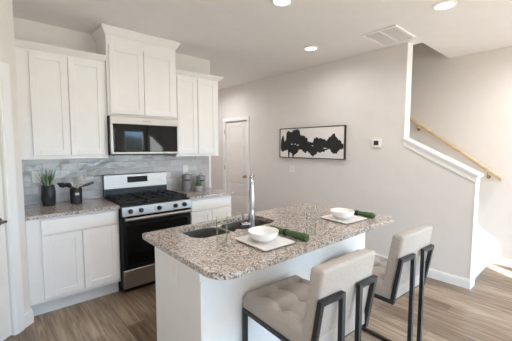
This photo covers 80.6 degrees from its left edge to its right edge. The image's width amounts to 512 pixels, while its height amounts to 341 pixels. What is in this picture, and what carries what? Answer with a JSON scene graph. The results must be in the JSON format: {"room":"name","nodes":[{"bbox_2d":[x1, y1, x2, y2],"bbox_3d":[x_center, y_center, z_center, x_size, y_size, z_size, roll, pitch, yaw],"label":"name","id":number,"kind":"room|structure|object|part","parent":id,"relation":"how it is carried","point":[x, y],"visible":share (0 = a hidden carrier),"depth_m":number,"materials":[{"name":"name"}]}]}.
{"room":"kitchen","nodes":[
{"label":"kitchen","id":0,"kind":"room"},
{"bbox_2d":[0,0,29,334],"bbox_3d":[-1.990,-0.016,1.912,0.100,2.710,1.100,0,5,4],"label":"wall","id":1,"kind":"structure","parent":0,"point":[7,41],"depth_m":2.38,"materials":[{"name":"paint"}]},
{"bbox_2d":[0,159,11,340],"bbox_3d":[-1.936,0.322,1.934,0.104,2.014,0.750,0,5,4],"label":"door","id":2,"kind":"structure","parent":1,"relation":"in","point":[5,317],"depth_m":2.31,"materials":[{"name":"white paint"}]},
{"bbox_2d":[0,62,24,334],"bbox_3d":[-1.930,0.279,1.930,0.023,2.120,0.942,0,5,4],"label":"trim","id":3,"kind":"structure","parent":1,"relation":"attached to","point":[6,120],"depth_m":2.34,"materials":[{"name":"white paint"}]},
{"bbox_2d":[24,308,33,327],"bbox_3d":[-1.903,1.232,2.525,0.014,0.125,0.092,0,5,4],"label":"baseboard","id":4,"kind":"structure","parent":1,"relation":"attached to","point":[29,315],"depth_m":2.53,"materials":[{"name":"white paint"}]},
{"bbox_2d":[13,17,210,204],"bbox_3d":[-1.528,-0.156,3.701,2.220,2.710,0.120,-4,6,-41],"label":"wall","id":5,"kind":"structure","parent":0,"point":[27,30],"depth_m":3.14,"materials":[{"name":"paint"}]},
{"bbox_2d":[14,38,107,159],"bbox_3d":[-1.915,-0.637,2.987,0.739,1.036,0.379,-4,6,-41],"label":"upper cabinet","id":6,"kind":"object","parent":5,"relation":"attached to","point":[62,105],"visible":0.91,"depth_m":2.84,"materials":[{"name":"white paint"}]},
{"bbox_3d":[-1.906,-0.604,2.798,0.292,0.927,0.020,-4,6,-41],"label":"door","id":7,"kind":"part","parent":6,"relation":"part of","materials":[{"name":"white paint"}]},
{"bbox_3d":[-1.914,-1.119,2.949,0.739,0.068,0.379,-4,6,-41],"label":"crown molding","id":8,"kind":"part","parent":6,"relation":"part of","materials":[{"name":"white paint"}]},
{"bbox_3d":[-1.676,-0.619,2.999,0.308,0.927,0.020,-4,6,-41],"label":"door","id":9,"kind":"part","parent":6,"relation":"part of","materials":[{"name":"white paint"}]},
{"bbox_2d":[22,155,208,204],"bbox_3d":[-1.499,0.036,3.656,2.179,0.505,0.009,-4,6,-41],"label":"backsplash","id":10,"kind":"structure","parent":5,"relation":"attached to","point":[91,169],"depth_m":3.41,"materials":[{"name":"grey tile"}]},
{"bbox_2d":[32,171,40,182],"bbox_3d":[-2.201,0.066,3.027,0.072,0.116,0.008,-4,6,-41],"label":"wall outlet","id":11,"kind":"object","parent":10,"relation":"attached to","point":[36,178],"visible":0.89,"depth_m":3.02,"materials":[{"name":"white plastic"}]},
{"bbox_2d":[183,165,187,173],"bbox_3d":[-0.961,-0.017,4.113,0.072,0.116,0.008,-4,6,-41],"label":"wall outlet","id":12,"kind":"object","parent":10,"relation":"attached to","point":[185,167],"visible":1,"depth_m":4.11,"materials":[{"name":"white plastic"}]},
{"bbox_2d":[91,23,179,119],"bbox_3d":[-1.340,-1.042,3.442,0.846,0.894,0.406,-4,6,-41],"label":"upper cabinet","id":13,"kind":"object","parent":5,"relation":"attached to","point":[140,68],"visible":0.98,"depth_m":3.27,"materials":[{"name":"white paint"}]},
{"bbox_3d":[-1.366,-0.946,3.199,0.350,0.695,0.020,-4,6,-41],"label":"door","id":14,"kind":"part","parent":13,"relation":"part of","materials":[{"name":"white paint"}]},
{"bbox_3d":[-1.339,-1.437,3.411,0.846,0.101,0.406,-4,6,-41],"label":"crown molding","id":15,"kind":"part","parent":13,"relation":"part of","materials":[{"name":"white paint"}]},
{"bbox_2d":[107,115,178,154],"bbox_3d":[-1.336,-0.390,3.488,0.756,0.410,0.402,-4,6,-41],"label":"microwave","id":16,"kind":"object","parent":13,"relation":"attached to","point":[127,135],"visible":0.93,"depth_m":3.30,"materials":[{"name":"black glass"}]},
{"bbox_3d":[-1.285,-0.350,3.289,0.517,0.292,0.024,-4,6,-41],"label":"door","id":17,"kind":"part","parent":16,"relation":"part of","materials":[{"name":"black glass"}]},
{"bbox_3d":[-1.016,-0.368,3.525,0.195,0.292,0.023,-4,6,-41],"label":"control panel","id":18,"kind":"part","parent":16,"relation":"part of","materials":[{"name":"black glass"}]},
{"bbox_3d":[-1.097,-0.964,3.434,0.352,0.695,0.020,-4,6,-41],"label":"door","id":19,"kind":"part","parent":13,"relation":"part of","materials":[{"name":"white paint"}]},
{"bbox_2d":[165,69,222,156],"bbox_3d":[-0.810,-0.711,3.954,0.669,1.036,0.379,-4,6,-41],"label":"upper cabinet","id":20,"kind":"object","parent":5,"relation":"attached to","point":[196,93],"visible":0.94,"depth_m":3.80,"materials":[{"name":"white paint"}]},
{"bbox_3d":[-0.846,-0.674,3.726,0.270,0.927,0.020,-4,6,-41],"label":"door","id":21,"kind":"part","parent":20,"relation":"part of","materials":[{"name":"white paint"}]},
{"bbox_3d":[-0.809,-1.194,3.916,0.669,0.068,0.379,-4,6,-41],"label":"crown molding","id":22,"kind":"part","parent":20,"relation":"part of","materials":[{"name":"white paint"}]},
{"bbox_3d":[-0.631,-0.689,3.914,0.277,0.927,0.020,-4,6,-41],"label":"door","id":23,"kind":"part","parent":20,"relation":"part of","materials":[{"name":"white paint"}]},
{"bbox_2d":[209,156,209,186],"bbox_3d":[-0.673,0.005,4.379,0.018,0.457,0.011,-4,6,-41],"label":"trim","id":24,"kind":"structure","parent":5,"relation":"attached to","point":[209,156],"depth_m":4.37,"materials":[{"name":"white paint"}]},
{"bbox_2d":[3,263,511,340],"bbox_3d":[1.215,1.417,1.691,6.090,0.100,12.100,-4,6,-41],"label":"floor","id":25,"kind":"structure","parent":0,"point":[483,312],"depth_m":2.66,"materials":[{"name":"brown wood"}]},
{"bbox_2d":[25,209,120,315],"bbox_3d":[-1.836,0.815,3.006,0.736,0.882,0.629,-4,6,-41],"label":"base cabinet","id":26,"kind":"object","parent":25,"relation":"on","point":[72,259],"visible":0.97,"depth_m":2.75,"materials":[{"name":"white paint"}]},
{"bbox_3d":[-1.720,0.835,2.703,0.305,0.554,0.020,-4,6,-41],"label":"door","id":27,"kind":"part","parent":26,"relation":"part of","materials":[{"name":"white paint"}]},
{"bbox_2d":[24,198,119,220],"bbox_3d":[-1.825,0.360,2.961,0.740,0.031,0.638,-4,6,-41],"label":"countertop","id":28,"kind":"structure","parent":26,"relation":"on","point":[64,208],"depth_m":2.83,"materials":[{"name":"stone"}]},
{"bbox_2d":[36,168,55,205],"bbox_3d":[-2.040,0.159,2.945,0.200,0.372,0.169,4,6,39],"label":"potted plant","id":29,"kind":"object","parent":28,"relation":"on","point":[48,191],"visible":1,"depth_m":2.92,"materials":[{"name":"green plant"}]},
{"bbox_3d":[-2.034,0.243,2.961,0.124,0.200,0.121,-4,6,-41],"label":"pot","id":30,"kind":"part","parent":29,"relation":"part of","materials":[{"name":"black ceramic"}]},
{"bbox_2d":[70,187,82,203],"bbox_3d":[-1.841,0.257,3.091,0.108,0.154,0.109,-4,6,-41],"label":"utensil crock","id":31,"kind":"object","parent":28,"relation":"on","point":[75,194],"visible":0.98,"depth_m":3.05,"materials":[{"name":"black ceramic"}]},
{"bbox_2d":[57,183,73,188],"bbox_3d":[-1.879,0.165,3.031,0.200,0.098,0.020,-4,6,-43],"label":"ladle","id":32,"kind":"object","parent":31,"relation":"in","point":[62,185],"visible":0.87,"depth_m":2.99,"materials":[{"name":"black plastic"}]},
{"bbox_2d":[77,175,82,188],"bbox_3d":[-1.824,0.159,3.104,0.085,0.230,0.020,-4,6,-41],"label":"wooden spoon","id":33,"kind":"object","parent":31,"relation":"in","point":[80,178],"visible":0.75,"depth_m":3.11,"materials":[{"name":"beige wood"}]},
{"bbox_2d":[76,181,93,188],"bbox_3d":[-1.803,0.160,3.150,0.207,0.084,0.010,-4,6,-43],"label":"spatula","id":34,"kind":"object","parent":31,"relation":"in","point":[92,182],"visible":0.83,"depth_m":3.17,"materials":[{"name":"black plastic"}]},
{"bbox_3d":[-1.603,0.473,2.778,0.616,0.124,0.020,-4,6,-41],"label":"drawer","id":35,"kind":"part","parent":26,"relation":"part of","materials":[{"name":"white paint"}]},
{"bbox_3d":[-1.487,0.820,2.908,0.305,0.554,0.020,-4,6,-41],"label":"door","id":36,"kind":"part","parent":26,"relation":"part of","materials":[{"name":"white paint"}]},
{"bbox_2d":[102,171,191,292],"bbox_3d":[-1.228,0.636,3.443,0.754,1.172,0.733,-4,6,-41],"label":"range","id":37,"kind":"object","parent":25,"relation":"on","point":[145,202],"visible":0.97,"depth_m":3.18,"materials":[{"name":"black metal"}]},
{"bbox_3d":[-1.445,0.241,3.661,0.738,0.095,0.073,-4,6,-41],"label":"vent rail","id":38,"kind":"part","parent":37,"relation":"part of","materials":[{"name":"silver metal"}]},
{"bbox_3d":[-1.037,1.079,3.259,0.750,0.184,0.029,-4,6,-41],"label":"drawer","id":39,"kind":"part","parent":37,"relation":"part of","materials":[{"name":"silver metal"}]},
{"bbox_2d":[104,192,189,216],"bbox_3d":[-1.233,0.365,3.428,0.754,0.115,0.590,-4,6,-41],"label":"cooktop","id":40,"kind":"object","parent":37,"relation":"in","point":[164,201],"depth_m":3.24,"materials":[{"name":"black metal"}]},
{"bbox_3d":[-1.037,0.711,3.230,0.750,0.534,0.027,-4,6,-41],"label":"oven door","id":41,"kind":"part","parent":37,"relation":"part of","materials":[{"name":"black glass"}]},
{"bbox_3d":[-1.027,0.387,3.194,0.750,0.097,0.035,-4,6,-41],"label":"control panel","id":42,"kind":"part","parent":37,"relation":"part of","materials":[{"name":"silver metal"}]},
{"bbox_3d":[-1.007,0.467,3.178,0.722,0.033,0.064,-4,6,-41],"label":"handle","id":43,"kind":"part","parent":37,"relation":"part of","materials":[{"name":"silver metal"}]},
{"bbox_2d":[190,195,230,227],"bbox_3d":[-0.748,0.742,3.959,0.617,0.882,0.629,-4,6,-41],"label":"base cabinet","id":44,"kind":"object","parent":25,"relation":"on","point":[218,207],"visible":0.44,"depth_m":3.69,"materials":[{"name":"white paint"}]},
{"bbox_3d":[-0.653,0.764,3.638,0.280,0.554,0.020,-4,6,-41],"label":"door","id":45,"kind":"part","parent":44,"relation":"part of","materials":[{"name":"white paint"}]},
{"bbox_2d":[171,187,233,199],"bbox_3d":[-0.732,0.287,3.918,0.641,0.031,0.638,-4,6,-41],"label":"countertop","id":46,"kind":"structure","parent":44,"relation":"on","point":[207,192],"depth_m":3.82,"materials":[{"name":"stone"}]},
{"bbox_2d":[181,172,191,190],"bbox_3d":[-0.911,0.142,3.961,0.132,0.250,0.132,-4,6,-41],"label":"canister","id":47,"kind":"object","parent":46,"relation":"on","point":[186,178],"visible":1,"depth_m":3.91,"materials":[{"name":"metal"}]},
{"bbox_2d":[194,181,202,190],"bbox_3d":[-0.753,0.201,3.952,0.112,0.134,0.112,-4,6,-41],"label":"succulent pot","id":48,"kind":"object","parent":46,"relation":"on","point":[198,187],"visible":1,"depth_m":3.92,"materials":[{"name":"white ceramic"}]},
{"bbox_3d":[-0.753,0.232,3.954,0.112,0.072,0.112,-4,6,-41],"label":"pot","id":49,"kind":"part","parent":48,"relation":"part of","materials":[{"name":"white ceramic"}]},
{"bbox_2d":[196,173,204,189],"bbox_3d":[-0.754,0.146,4.127,0.124,0.217,0.124,-4,6,-41],"label":"canister","id":50,"kind":"object","parent":46,"relation":"on","point":[201,178],"visible":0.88,"depth_m":4.08,"materials":[{"name":"metal"}]},
{"bbox_3d":[-0.545,0.403,3.704,0.565,0.124,0.020,-4,6,-41],"label":"drawer","id":51,"kind":"part","parent":44,"relation":"part of","materials":[{"name":"white paint"}]},
{"bbox_3d":[-0.439,0.749,3.825,0.280,0.554,0.020,-4,6,-41],"label":"door","id":52,"kind":"part","parent":44,"relation":"part of","materials":[{"name":"white paint"}]},
{"bbox_2d":[155,232,364,340],"bbox_3d":[0.128,0.870,2.366,1.665,0.882,0.628,-4,6,-41],"label":"kitchen island","id":53,"kind":"object","parent":25,"relation":"on","point":[198,307],"visible":0.3,"depth_m":1.78,"materials":[{"name":"white paint"}]},
{"bbox_2d":[170,262,176,283],"bbox_3d":[-0.500,0.617,1.818,0.008,0.116,0.072,-4,6,-41],"label":"wall outlet","id":54,"kind":"object","parent":53,"relation":"attached to","point":[172,265],"visible":1,"depth_m":1.81,"materials":[{"name":"white plastic"}]},
{"bbox_3d":[-0.321,0.927,1.630,0.018,0.882,0.110,-4,6,-41],"label":"corner post","id":55,"kind":"part","parent":53,"relation":"part of","materials":[{"name":"white paint"}]},
{"bbox_2d":[142,203,393,279],"bbox_3d":[0.192,0.420,2.254,1.755,0.032,0.910,-4,6,-41],"label":"island countertop","id":56,"kind":"structure","parent":53,"relation":"on","point":[218,257],"depth_m":1.89,"materials":[{"name":"stone"}]},
{"bbox_2d":[183,219,268,237],"bbox_3d":[-0.191,0.533,2.237,0.765,0.190,0.331,-4,6,-41],"label":"sink","id":57,"kind":"object","parent":56,"relation":"in","point":[229,227],"visible":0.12,"depth_m":2.28,"materials":[{"name":"silver metal"}]},
{"bbox_3d":[-0.344,0.543,2.104,0.358,0.190,0.331,-4,6,-41],"label":"bowl","id":58,"kind":"part","parent":57,"relation":"part of","materials":[{"name":"silver metal"}]},
{"bbox_3d":[-0.056,0.524,2.356,0.405,0.190,0.331,-4,6,-41],"label":"bowl","id":59,"kind":"part","parent":57,"relation":"part of","materials":[{"name":"silver metal"}]},
{"bbox_2d":[240,174,254,230],"bbox_3d":[-0.034,0.218,2.122,0.097,0.390,0.200,2,5,21],"label":"faucet","id":60,"kind":"object","parent":56,"relation":"on","point":[251,219],"visible":0.92,"depth_m":2.07,"materials":[{"name":"silver metal"}]},
{"bbox_3d":[-0.066,0.338,2.076,0.075,0.096,0.034,-2,5,-20],"label":"lever","id":61,"kind":"part","parent":60,"relation":"part of","materials":[{"name":"silver metal"}]},
{"bbox_3d":[-0.030,0.144,2.136,0.033,0.244,0.157,0,5,0],"label":"spout","id":62,"kind":"part","parent":60,"relation":"part of","materials":[{"name":"silver metal"}]},
{"bbox_2d":[235,235,294,251],"bbox_3d":[0.051,0.429,1.838,0.245,0.014,0.290,-4,6,-40],"label":"square plate","id":63,"kind":"object","parent":56,"relation":"on","point":[278,242],"visible":0.72,"depth_m":1.79,"materials":[{"name":"white ceramic"}]},
{"bbox_2d":[248,226,278,242],"bbox_3d":[0.045,0.395,1.839,0.188,0.062,0.188,-4,6,-41],"label":"bowl","id":64,"kind":"object","parent":63,"relation":"on","point":[263,234],"visible":1,"depth_m":1.86,"materials":[{"name":"white ceramic"}]},
{"bbox_2d":[269,225,308,240],"bbox_3d":[0.211,0.404,1.955,0.048,0.048,0.308,-4,6,-44],"label":"rolled napkin","id":65,"kind":"object","parent":56,"relation":"on","point":[298,235],"visible":0.91,"depth_m":1.91,"materials":[{"name":"green fabric"}]},
{"bbox_2d":[320,214,366,223],"bbox_3d":[0.699,0.384,2.424,0.270,0.014,0.262,-3,6,-38],"label":"square plate","id":66,"kind":"object","parent":56,"relation":"on","point":[353,219],"visible":0.77,"depth_m":2.38,"materials":[{"name":"white ceramic"}]},
{"bbox_2d":[330,208,354,218],"bbox_3d":[0.692,0.351,2.419,0.188,0.062,0.188,-4,6,-41],"label":"bowl","id":67,"kind":"object","parent":66,"relation":"on","point":[339,213],"visible":1,"depth_m":2.38,"materials":[{"name":"white ceramic"}]},
{"bbox_2d":[347,208,374,218],"bbox_3d":[0.876,0.360,2.527,0.048,0.048,0.253,-4,6,-39],"label":"rolled napkin","id":68,"kind":"object","parent":56,"relation":"on","point":[357,212],"visible":0.81,"depth_m":2.48,"materials":[{"name":"green fabric"}]},
{"bbox_2d":[242,248,377,340],"bbox_3d":[0.272,0.881,1.656,0.441,0.972,0.585,-3,6,-38],"label":"counter stool","id":69,"kind":"object","parent":25,"relation":"on","point":[330,306],"visible":1,"depth_m":1.46,"materials":[{"name":"fabric"}]},
{"bbox_3d":[0.165,0.953,1.574,0.164,0.841,0.579,-3,6,-38],"label":"frame","id":70,"kind":"part","parent":69,"relation":"part of","materials":[{"name":"black metal"}]},
{"bbox_3d":[0.254,0.747,1.669,0.430,0.101,0.526,-3,6,-38],"label":"seat","id":71,"kind":"part","parent":69,"relation":"part of","materials":[{"name":"fabric"}]},
{"bbox_3d":[0.404,0.617,1.467,0.422,0.417,0.133,-3,6,-38],"label":"backrest","id":72,"kind":"part","parent":69,"relation":"part of","materials":[{"name":"fabric"}]},
{"bbox_3d":[0.383,0.940,1.744,0.164,0.841,0.579,-3,6,-38],"label":"frame","id":73,"kind":"part","parent":69,"relation":"part of","materials":[{"name":"black metal"}]},
{"bbox_2d":[326,224,434,340],"bbox_3d":[0.850,0.843,2.144,0.441,0.972,0.585,-3,6,-38],"label":"counter stool","id":74,"kind":"object","parent":25,"relation":"on","point":[406,268],"visible":0.63,"depth_m":1.89,"materials":[{"name":"fabric"}]},
{"bbox_3d":[0.832,0.709,2.157,0.430,0.101,0.526,-3,6,-38],"label":"seat","id":75,"kind":"part","parent":74,"relation":"part of","materials":[{"name":"fabric"}]},
{"bbox_3d":[0.742,0.915,2.062,0.164,0.841,0.579,-3,6,-38],"label":"frame","id":76,"kind":"part","parent":74,"relation":"part of","materials":[{"name":"black metal"}]},
{"bbox_3d":[0.960,0.902,2.232,0.164,0.841,0.579,-3,6,-38],"label":"frame","id":77,"kind":"part","parent":74,"relation":"part of","materials":[{"name":"black metal"}]},
{"bbox_3d":[0.982,0.580,1.955,0.422,0.417,0.133,-3,6,-38],"label":"backrest","id":78,"kind":"part","parent":74,"relation":"part of","materials":[{"name":"fabric"}]},
{"bbox_2d":[474,225,500,277],"bbox_3d":[1.764,-0.050,4.564,0.934,2.376,2.997,-4,6,-41],"label":"staircase","id":79,"kind":"structure","parent":25,"relation":"on","point":[488,249],"depth_m":3.85,"materials":[{"name":"white paint"}]},
{"bbox_2d":[12,0,511,89],"bbox_3d":[1.310,-1.403,1.594,5.650,0.120,12.030,-4,6,-41],"label":"ceiling","id":80,"kind":"structure","parent":0,"point":[243,41],"depth_m":3.01,"materials":[{"name":"paint"}]},
{"bbox_2d":[271,0,293,6],"bbox_3d":[0.219,-1.412,2.521,0.190,0.012,0.190,-4,6,-41],"label":"recessed light","id":81,"kind":"object","parent":80,"relation":"in","point":[281,3],"visible":1,"depth_m":2.54,"materials":[{"name":"white paint"}]},
{"bbox_2d":[303,46,318,50],"bbox_3d":[0.677,-1.507,3.731,0.190,0.012,0.190,-4,6,-41],"label":"recessed light","id":82,"kind":"object","parent":80,"relation":"in","point":[307,48],"visible":1,"depth_m":3.72,"materials":[{"name":"white paint"}]},
{"bbox_2d":[360,24,415,45],"bbox_3d":[1.456,-1.473,3.315,0.510,0.012,0.385,-4,6,-41],"label":"ceiling vent","id":83,"kind":"object","parent":80,"relation":"in","point":[392,34],"visible":1,"depth_m":3.29,"materials":[{"name":"white metal"}]},
{"bbox_2d":[432,0,457,10],"bbox_3d":[1.617,-1.415,2.591,0.190,0.012,0.190,-4,6,-41],"label":"recessed light","id":84,"kind":"object","parent":80,"relation":"in","point":[446,4],"visible":1,"depth_m":2.58,"materials":[{"name":"white paint"}]},
{"bbox_2d":[211,43,474,278],"bbox_3d":[0.489,-0.269,5.188,0.130,2.710,5.500,-4,6,-41],"label":"wall","id":85,"kind":"structure","parent":0,"point":[365,93],"depth_m":4.05,"materials":[{"name":"paint"}]},
{"bbox_2d":[224,121,245,216],"bbox_3d":[-0.414,0.006,6.139,0.118,1.989,0.716,-4,6,-41],"label":"door","id":86,"kind":"structure","parent":85,"relation":"in","point":[235,131],"depth_m":6.15,"materials":[{"name":"white paint"}]},
{"bbox_2d":[223,116,248,213],"bbox_3d":[-0.415,-0.026,6.127,0.018,2.075,0.850,-4,6,-41],"label":"trim","id":87,"kind":"structure","parent":85,"relation":"attached to","point":[246,118],"depth_m":5.88,"materials":[{"name":"white paint"}]},
{"bbox_2d":[289,165,293,171],"bbox_3d":[0.591,-0.032,4.983,0.010,0.116,0.108,-4,6,-41],"label":"light switch","id":88,"kind":"object","parent":85,"relation":"attached to","point":[291,167],"visible":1,"depth_m":4.98,"materials":[{"name":"white plastic"}]},
{"bbox_2d":[279,125,346,159],"bbox_3d":[0.827,-0.427,4.658,0.041,0.480,1.250,-4,6,-41],"label":"painting","id":89,"kind":"object","parent":85,"relation":"attached to","point":[321,142],"visible":1,"depth_m":4.57,"materials":[{"name":"white paper"}]},
{"bbox_2d":[371,139,381,147],"bbox_3d":[1.540,-0.349,3.864,0.024,0.112,0.130,-4,6,-41],"label":"thermostat","id":90,"kind":"object","parent":85,"relation":"attached to","point":[375,143],"visible":1,"depth_m":3.85,"materials":[{"name":"white plastic"}]},
{"bbox_2d":[404,43,412,137],"bbox_3d":[1.823,-0.947,3.612,0.138,1.105,0.008,-4,6,-41],"label":"trim","id":91,"kind":"structure","parent":85,"relation":"attached to","point":[409,46],"depth_m":3.60,"materials":[{"name":"white paint"}]},
{"bbox_2d":[375,253,474,289],"bbox_3d":[0.491,1.032,5.285,0.158,0.100,5.514,-4,6,-41],"label":"baseboard","id":92,"kind":"structure","parent":85,"relation":"attached to","point":[441,276],"depth_m":3.30,"materials":[{"name":"white paint"}]},
{"bbox_2d":[403,137,483,182],"bbox_3d":[2.072,-0.135,3.390,0.186,0.484,0.765,-4,6,-41],"label":"trim","id":93,"kind":"structure","parent":85,"relation":"attached to","point":[447,162],"depth_m":3.31,"materials":[{"name":"white paint"}]},
{"bbox_2d":[469,178,479,279],"bbox_3d":[2.304,0.608,3.182,0.142,1.085,0.006,-4,6,-41],"label":"trim","id":94,"kind":"structure","parent":85,"relation":"attached to","point":[476,195],"depth_m":3.17,"materials":[{"name":"white paint"}]},
{"bbox_2d":[409,43,511,259],"bbox_3d":[3.219,-1.488,3.603,0.130,5.400,12.530,-4,6,-41],"label":"wall","id":95,"kind":"structure","parent":0,"point":[466,100],"depth_m":3.95,"materials":[{"name":"paint"}]},
{"bbox_2d":[410,116,501,181],"bbox_3d":[1.686,-1.536,5.175,0.098,3.105,4.145,-4,6,-41],"label":"handrail","id":96,"kind":"object","parent":95,"relation":"attached to","point":[485,168],"visible":0.49,"depth_m":4.04,"materials":[{"name":"brown wood"}]},
{"bbox_2d":[500,257,511,267],"bbox_3d":[5.152,1.340,1.501,0.014,0.100,6.230,-4,6,-41],"label":"baseboard","id":97,"kind":"structure","parent":95,"relation":"attached to","point":[505,262],"depth_m":3.78,"materials":[{"name":"white paint"}]}
]}

